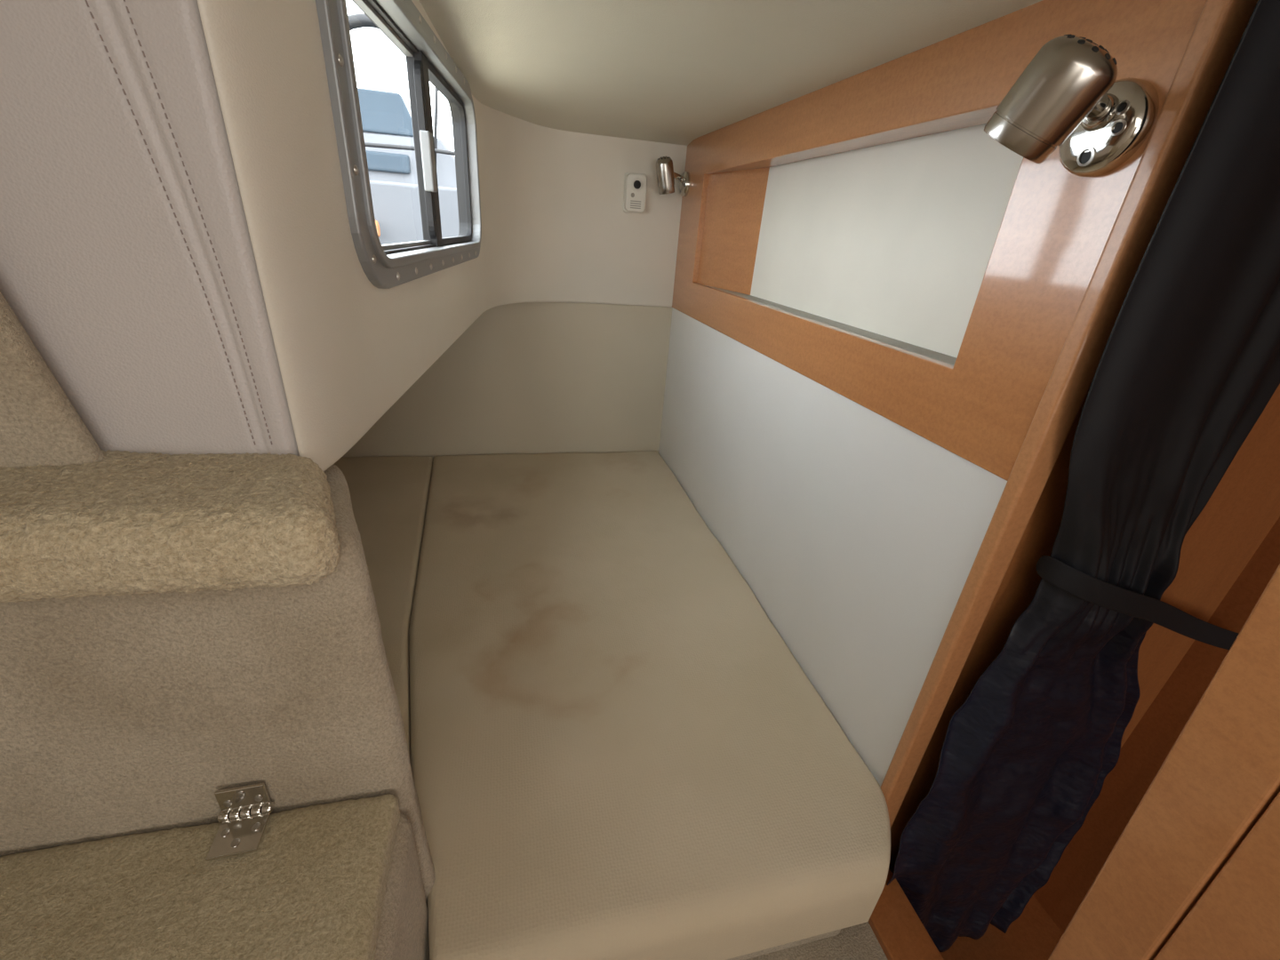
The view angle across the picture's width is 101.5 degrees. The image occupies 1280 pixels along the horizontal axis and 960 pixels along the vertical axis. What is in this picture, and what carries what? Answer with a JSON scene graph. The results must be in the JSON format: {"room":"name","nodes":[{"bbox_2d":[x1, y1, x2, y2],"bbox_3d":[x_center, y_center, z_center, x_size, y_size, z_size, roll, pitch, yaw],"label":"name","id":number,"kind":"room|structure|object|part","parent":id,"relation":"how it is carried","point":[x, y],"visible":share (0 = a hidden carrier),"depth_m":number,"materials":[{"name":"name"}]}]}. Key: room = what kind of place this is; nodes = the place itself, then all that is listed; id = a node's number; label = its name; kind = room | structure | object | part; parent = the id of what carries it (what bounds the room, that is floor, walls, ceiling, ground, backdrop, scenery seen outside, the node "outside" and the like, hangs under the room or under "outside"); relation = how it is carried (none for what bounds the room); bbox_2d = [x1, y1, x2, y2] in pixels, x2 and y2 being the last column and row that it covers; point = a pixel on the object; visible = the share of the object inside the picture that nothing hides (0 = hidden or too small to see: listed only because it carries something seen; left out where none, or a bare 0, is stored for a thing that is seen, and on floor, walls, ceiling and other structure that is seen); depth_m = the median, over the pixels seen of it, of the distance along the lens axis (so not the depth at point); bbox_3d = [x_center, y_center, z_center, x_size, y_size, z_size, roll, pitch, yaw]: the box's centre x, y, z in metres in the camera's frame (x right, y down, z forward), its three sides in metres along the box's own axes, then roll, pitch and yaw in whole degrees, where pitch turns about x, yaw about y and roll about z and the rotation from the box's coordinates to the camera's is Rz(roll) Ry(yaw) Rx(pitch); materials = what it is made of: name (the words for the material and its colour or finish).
{"room":"ship interior","nodes":[
{"label":"ship interior","id":0,"kind":"room"},
{"bbox_2d":[196,0,687,471],"bbox_3d":[-0.373,-0.792,1.416,0.612,0.760,2.026,11,26,13],"label":"wall","id":1,"kind":"structure","parent":0,"point":[556,228],"depth_m":0.74,"materials":[{"name":"beige plastic"}]},
{"bbox_2d":[0,0,299,455],"bbox_3d":[-0.817,-0.337,0.385,0.896,0.760,0.068,-2,26,-14],"label":"wall panel","id":2,"kind":"object","parent":1,"relation":"attached to","point":[127,259],"visible":0.84,"depth_m":0.49,"materials":[{"name":"leather"}]},
{"bbox_2d":[315,0,480,288],"bbox_3d":[-0.440,-0.697,1.125,0.018,0.448,1.089,1,26,-8],"label":"flange","id":3,"kind":"object","parent":1,"relation":"attached to","point":[380,276],"visible":0.68,"depth_m":0.69,"materials":[{"name":"grey metal"}]},
{"bbox_2d":[338,54,343,66],"bbox_3d":[-0.363,-0.509,0.634,0.004,0.013,0.013,1,26,-8],"label":"screw","id":4,"kind":"object","parent":3,"relation":"attached to","point":[340,59],"visible":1,"depth_m":0.63,"materials":[{"name":"metal"}]},
{"bbox_2d":[353,164,359,175],"bbox_3d":[-0.371,-0.405,0.683,0.004,0.013,0.013,1,26,-8],"label":"screw","id":5,"kind":"object","parent":3,"relation":"attached to","point":[356,169],"visible":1,"depth_m":0.68,"materials":[{"name":"metal"}]},
{"bbox_2d":[372,254,375,263],"bbox_3d":[-0.381,-0.317,0.750,0.004,0.013,0.013,1,26,-8],"label":"screw","id":6,"kind":"object","parent":3,"relation":"attached to","point":[373,255],"visible":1,"depth_m":0.75,"materials":[{"name":"metal"}]},
{"bbox_2d":[352,0,469,254],"bbox_3d":[-0.472,-0.697,1.121,0.036,0.362,1.003,1,26,-8],"label":"rubber gasket","id":7,"kind":"object","parent":3,"relation":"attached to","point":[454,110],"visible":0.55,"depth_m":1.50,"materials":[{"name":"black rubber"}]},
{"bbox_2d":[336,0,481,268],"bbox_3d":[-0.457,-0.697,1.123,0.065,0.388,1.029,1,26,-8],"label":"window frame","id":8,"kind":"structure","parent":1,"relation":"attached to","point":[396,10],"depth_m":1.06,"materials":[{"name":"grey metal"}]},
{"bbox_2d":[353,0,431,250],"bbox_3d":[-0.443,-0.597,0.915,0.015,0.354,0.534,1,26,-8],"label":"fixed sash","id":9,"kind":"object","parent":8,"relation":"attached to","point":[364,5],"visible":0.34,"depth_m":0.92,"materials":[{"name":"grey metal"}]},
{"bbox_3d":[-0.467,-0.704,1.137,0.032,0.358,0.050,1,26,-8],"label":"meeting stile","id":10,"kind":"part","parent":8,"relation":"part of","materials":[{"name":"grey metal"}]},
{"bbox_2d":[419,129,437,191],"bbox_3d":[-0.449,-0.675,1.110,0.020,0.110,0.033,1,26,-8],"label":"handle","id":11,"kind":"object","parent":8,"relation":"attached to","point":[427,145],"visible":1,"depth_m":1.10,"materials":[{"name":"white plastic"}]},
{"bbox_2d":[413,59,471,245],"bbox_3d":[-0.487,-0.800,1.334,0.015,0.354,0.521,1,26,-8],"label":"sliding sash","id":12,"kind":"object","parent":8,"relation":"attached to","point":[433,73],"visible":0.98,"depth_m":1.21,"materials":[{"name":"grey metal"}]},
{"bbox_2d":[623,172,647,214],"bbox_3d":[-0.018,-1.159,2.113,0.090,0.144,0.041,-2,26,-14],"label":"fire alarm","id":13,"kind":"object","parent":1,"relation":"attached to","point":[635,184],"visible":1,"depth_m":2.10,"materials":[{"name":"white plastic"}]},
{"bbox_2d":[341,302,672,458],"bbox_3d":[-0.666,-0.344,2.415,1.660,1.015,0.047,-2,26,-14],"label":"wall","id":14,"kind":"structure","parent":0,"point":[527,378],"depth_m":2.39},
{"bbox_2d":[419,0,1042,145],"bbox_3d":[0.261,-0.182,-0.468,2.600,0.169,5.622,-2,26,-14],"label":"ceiling","id":15,"kind":"structure","parent":0,"point":[678,72],"depth_m":1.12,"materials":[{"name":"beige paint"}]},
{"bbox_2d":[886,0,1279,951],"bbox_3d":[0.865,0.349,0.948,0.701,1.943,0.085,-2,26,-14],"label":"curtain","id":16,"kind":"object","parent":15,"relation":"hanging from","point":[1188,365],"visible":0.94,"depth_m":0.78,"materials":[{"name":"fabric"}]},
{"bbox_2d":[745,921,887,959],"bbox_3d":[-0.224,1.341,0.166,1.850,0.030,5.630,-2,26,-14],"label":"floor","id":17,"kind":"structure","parent":0,"point":[860,941],"depth_m":1.06,"materials":[{"name":"beige carpet"}]},
{"bbox_2d":[0,290,435,959],"bbox_3d":[-0.754,0.285,0.405,0.996,1.597,0.767,-2,26,-14],"label":"carpeted step","id":18,"kind":"structure","parent":17,"relation":"on","point":[177,630],"depth_m":0.59,"materials":[{"name":"beige carpet"}]},
{"bbox_3d":[-0.753,0.581,0.406,0.974,0.055,0.512,-2,26,-14],"label":"hinged lid","id":19,"kind":"part","parent":18,"relation":"part of","materials":[{"name":"carpet"}]},
{"bbox_3d":[-0.504,0.446,0.659,0.054,0.004,0.053,-3,26,-15],"label":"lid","id":20,"kind":"part","parent":18,"relation":"part of","materials":[{"name":"silver metal"}]},
{"bbox_3d":[-0.504,0.424,0.651,0.059,0.051,0.058,-3,26,-15],"label":"hinge","id":21,"kind":"part","parent":18,"relation":"part of","materials":[{"name":"silver metal"}]},
{"bbox_2d":[334,451,890,959],"bbox_3d":[-0.460,0.422,1.687,1.577,0.288,1.975,-2,26,-14],"label":"berth","id":22,"kind":"object","parent":17,"relation":"on","point":[617,752],"visible":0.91,"depth_m":1.17,"materials":[{"name":"fabric"}]},
{"bbox_3d":[-0.962,0.291,1.718,0.625,0.140,1.580,-2,26,-14],"label":"mattress","id":23,"kind":"part","parent":22,"relation":"part of","materials":[{"name":"fabric"}]},
{"bbox_2d":[658,307,1007,786],"bbox_3d":[0.326,0.042,1.804,0.020,0.985,1.855,-2,26,-14],"label":"wall","id":24,"kind":"structure","parent":0,"point":[859,536],"depth_m":1.24,"materials":[{"name":"plastic"}]},
{"bbox_2d":[868,867,943,959],"bbox_3d":[0.920,1.853,-0.354,0.105,0.378,3.762,-2,26,-14],"label":"wooden panel","id":25,"kind":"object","parent":24,"relation":"attached to","point":[896,925],"depth_m":1.08,"materials":[{"name":"brown wood"}]},
{"bbox_2d":[1048,563,1279,959],"bbox_3d":[0.659,0.311,0.587,0.035,1.590,0.178,-2,26,-14],"label":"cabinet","id":26,"kind":"object","parent":25,"relation":"on","point":[1220,774],"visible":1,"depth_m":0.60,"materials":[{"name":"brown wood"}]},
{"bbox_2d":[1153,792,1279,959],"bbox_3d":[0.738,0.459,0.290,0.032,1.590,0.676,-2,26,-14],"label":"door","id":27,"kind":"object","parent":25,"relation":"on","point":[1237,916],"visible":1,"depth_m":0.57,"materials":[{"name":"brown wood"}]},
{"bbox_2d":[672,0,1206,480],"bbox_3d":[0.393,-0.300,1.665,0.122,1.730,1.872,-2,26,-14],"label":"wood wall panel","id":28,"kind":"object","parent":24,"relation":"attached to","point":[865,234],"visible":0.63,"depth_m":1.00,"materials":[{"name":"brown wood"}]},
{"bbox_2d":[656,156,690,196],"bbox_3d":[0.139,-1.197,2.068,0.186,0.132,0.083,-20,35,-41],"label":"reading lamp","id":29,"kind":"object","parent":28,"relation":"attached to","point":[666,175],"visible":1,"depth_m":2.03,"materials":[{"name":"silver metal"}]},
{"bbox_3d":[0.135,-1.205,2.070,0.113,0.042,0.022,-20,34,-41],"label":"arm","id":30,"kind":"part","parent":29,"relation":"part of","materials":[{"name":"silver metal"}]},
{"bbox_3d":[0.481,-0.659,1.406,0.012,0.450,1.392,-2,26,-14],"label":"panel","id":31,"kind":"part","parent":28,"relation":"part of","materials":[{"name":"white plastic"}]},
{"bbox_2d":[984,34,1159,176],"bbox_3d":[0.497,-0.423,0.599,0.189,0.116,0.109,-7,28,-23],"label":"reading lamp","id":32,"kind":"object","parent":28,"relation":"attached to","point":[1069,97],"visible":1,"depth_m":0.57,"materials":[{"name":"silver metal"}]},
{"bbox_2d":[1077,39,1085,43],"bbox_3d":[0.445,-0.442,0.527,0.007,0.005,0.006,-2,26,-14],"label":"vent","id":33,"kind":"object","parent":32,"relation":"attached to","point":[1079,41],"depth_m":0.53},
{"bbox_2d":[1092,46,1098,51],"bbox_3d":[0.455,-0.431,0.523,0.007,0.006,0.005,4,25,-2],"label":"vent","id":34,"kind":"object","parent":32,"relation":"attached to","point":[1094,48],"depth_m":0.52,"materials":[{"name":"black metal"}]},
{"bbox_3d":[0.506,-0.433,0.597,0.119,0.033,0.025,-11,29,-29],"label":"arm","id":35,"kind":"part","parent":32,"relation":"part of","materials":[{"name":"silver metal"}]},
{"bbox_2d":[1105,53,1111,59],"bbox_3d":[0.470,-0.425,0.525,0.007,0.006,0.005,-2,26,-14],"label":"vent","id":36,"kind":"object","parent":32,"relation":"attached to","point":[1108,56],"depth_m":0.52,"materials":[{"name":"black metal"}]},
{"bbox_2d":[938,895,1063,959],"bbox_3d":[1.013,1.620,0.625,0.750,0.030,5.630,-2,26,-14],"label":"floor","id":37,"kind":"structure","parent":0,"point":[1034,935],"depth_m":1.40,"materials":[{"name":"brown wood"}]},
{"bbox_2d":[888,381,1279,873],"bbox_3d":[0.889,0.247,1.018,0.672,2.090,0.038,-2,26,-14],"label":"wall","id":38,"kind":"structure","parent":0,"point":[1244,508],"depth_m":0.97,"materials":[{"name":"brown wood"}]},
{"bbox_2d":[880,0,1257,827],"bbox_3d":[0.564,0.126,0.835,0.047,1.662,0.027,-2,26,-14],"label":"trim","id":39,"kind":"structure","parent":38,"relation":"attached to","point":[1220,26],"depth_m":0.68,"materials":[{"name":"brown wood"}]},
{"bbox_2d":[1032,516,1279,933],"bbox_3d":[1.640,1.050,-0.545,0.040,2.090,3.800,-2,26,-14],"label":"wall","id":40,"kind":"structure","parent":0,"point":[1148,745],"depth_m":1.22,"materials":[{"name":"brown wood"}]},
{"label":"outside","id":41,"kind":"structure","parent":0,"visible":0},
{"label":"water","id":42,"kind":"object","parent":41,"visible":0},
{"bbox_2d":[347,13,458,244],"bbox_3d":[-2.257,-3.420,5.875,6.000,3.803,2.554,-2,26,-14],"label":"vehicle","id":43,"kind":"object","parent":42,"relation":"on","point":[386,116],"visible":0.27,"depth_m":5.10,"materials":[{"name":"white plastic"}]},
{"bbox_3d":[-2.256,-3.034,5.041,3.219,0.334,0.092,-3,26,-15],"label":"rail","id":44,"kind":"part","parent":43,"relation":"part of","materials":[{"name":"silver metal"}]}
]}

